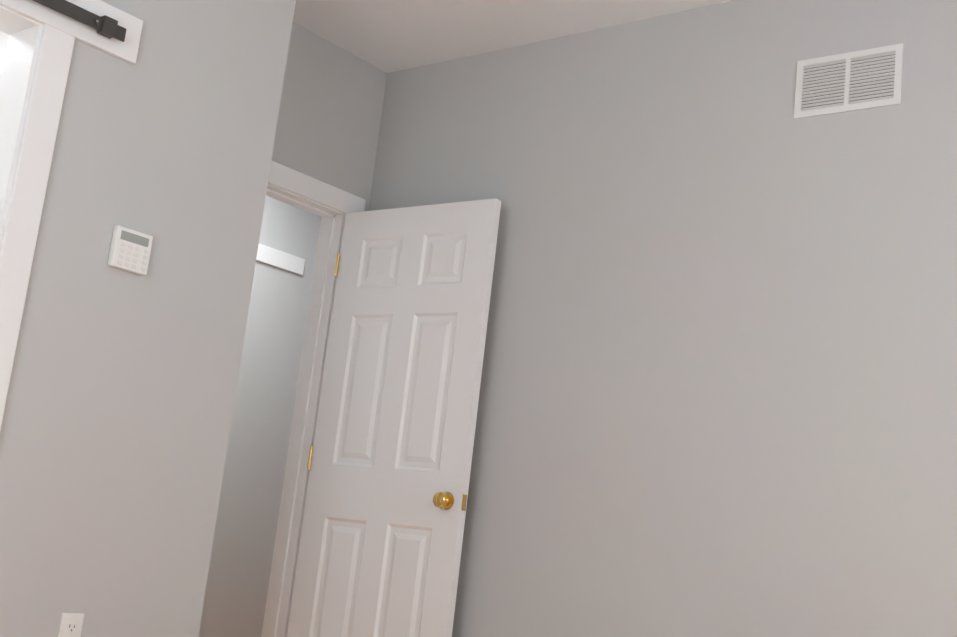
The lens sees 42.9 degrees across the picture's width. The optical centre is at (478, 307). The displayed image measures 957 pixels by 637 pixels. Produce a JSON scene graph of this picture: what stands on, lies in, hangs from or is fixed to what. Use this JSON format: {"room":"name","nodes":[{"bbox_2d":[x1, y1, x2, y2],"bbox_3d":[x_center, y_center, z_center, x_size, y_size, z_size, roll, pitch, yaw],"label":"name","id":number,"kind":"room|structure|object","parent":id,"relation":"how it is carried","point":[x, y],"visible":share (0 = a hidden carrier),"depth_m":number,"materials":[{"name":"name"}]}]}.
{"room":"empty bedroom","nodes":[
{"label":"empty bedroom","id":0,"kind":"room"},
{"bbox_2d":[0,31,8,76],"bbox_3d":[-1.948,0.104,4.740,2.640,2.700,0.183,-2,-14,39],"label":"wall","id":1,"kind":"structure","parent":0,"point":[3,40],"depth_m":4.95,"materials":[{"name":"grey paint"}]},
{"bbox_2d":[0,0,295,636],"bbox_3d":[-1.792,-0.276,2.725,0.150,2.700,3.203,-2,-14,39],"label":"wall","id":2,"kind":"structure","parent":0,"point":[116,422],"depth_m":3.58,"materials":[{"name":"grey paint"}]},
{"bbox_2d":[0,6,74,430],"bbox_3d":[-1.603,0.082,2.941,0.182,2.128,0.936,-2,-14,39],"label":"trim","id":3,"kind":"structure","parent":2,"relation":"attached to","point":[35,69],"depth_m":3.31,"materials":[{"name":"white wood"}]},
{"bbox_2d":[58,613,83,636],"bbox_3d":[-1.129,0.903,3.361,0.008,0.115,0.070,-2,-14,39],"label":"electrical outlet","id":4,"kind":"object","parent":2,"relation":"attached to","point":[71,624],"visible":1,"depth_m":3.36,"materials":[{"name":"white plastic"}]},
{"bbox_2d":[0,0,142,63],"bbox_3d":[-1.781,-1.060,2.646,0.020,0.136,2.510,-2,-14,39],"label":"board","id":5,"kind":"object","parent":2,"relation":"attached to","point":[126,50],"visible":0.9,"depth_m":3.47,"materials":[{"name":"white wood"}]},
{"bbox_2d":[33,0,125,41],"bbox_3d":[-1.640,-1.008,2.770,0.040,0.050,1.989,-2,-14,39],"label":"barn door rail","id":6,"kind":"object","parent":5,"relation":"attached to","point":[106,26],"visible":1,"depth_m":3.43,"materials":[{"name":"black metal"}]},
{"bbox_2d":[107,225,152,275],"bbox_3d":[-1.014,-0.166,3.547,0.026,0.120,0.124,-2,-14,39],"label":"keypad","id":7,"kind":"object","parent":2,"relation":"attached to","point":[130,250],"visible":1,"depth_m":3.53,"materials":[{"name":"white plastic"}]},
{"bbox_2d":[198,195,320,636],"bbox_3d":[-1.383,0.467,6.238,0.120,2.700,2.937,-2,-14,39],"label":"wall","id":8,"kind":"structure","parent":0,"point":[237,584],"depth_m":6.42,"materials":[{"name":"grey paint"}]},
{"bbox_2d":[256,244,304,274],"bbox_3d":[-1.256,-0.326,6.331,0.015,0.090,0.950,-2,-14,39],"label":"trim","id":9,"kind":"structure","parent":8,"relation":"attached to","point":[279,259],"depth_m":6.55,"materials":[{"name":"white wood"}]},
{"bbox_2d":[272,22,386,210],"bbox_3d":[-0.292,0.419,5.361,0.120,2.700,2.937,-2,-14,39],"label":"wall","id":10,"kind":"structure","parent":0,"point":[329,115],"depth_m":4.94,"materials":[{"name":"grey paint"}]},
{"bbox_2d":[261,160,365,636],"bbox_3d":[-0.936,0.482,4.556,0.152,2.121,0.936,-2,-14,39],"label":"trim","id":11,"kind":"structure","parent":10,"relation":"attached to","point":[331,205],"depth_m":4.84,"materials":[{"name":"white wood"}]},
{"bbox_2d":[287,198,500,636],"bbox_3d":[-0.337,0.585,4.568,0.767,2.000,0.149,-2,-14,39],"label":"hall door","id":12,"kind":"structure","parent":11,"relation":"attached to","point":[389,467],"depth_m":4.56,"materials":[{"name":"white paint"},{"name":"brass"}]},
{"bbox_2d":[293,0,732,72],"bbox_3d":[-0.024,-1.337,3.537,7.240,0.080,6.140,-2,-14,39],"label":"ceiling","id":13,"kind":"structure","parent":0,"point":[388,36],"depth_m":4.64,"materials":[{"name":"paint"}]},
{"bbox_2d":[369,0,956,636],"bbox_3d":[1.429,0.240,3.447,4.970,2.700,0.120,-2,-14,39],"label":"wall","id":14,"kind":"structure","parent":0,"point":[717,396],"depth_m":3.98,"materials":[{"name":"grey paint"}]},
{"bbox_2d":[794,43,903,118],"bbox_3d":[1.169,-0.715,3.854,0.345,0.198,0.008,-2,-14,39],"label":"air vent","id":15,"kind":"object","parent":14,"relation":"in","point":[854,81],"visible":1,"depth_m":3.85,"materials":[{"name":"white metal"}]}
]}

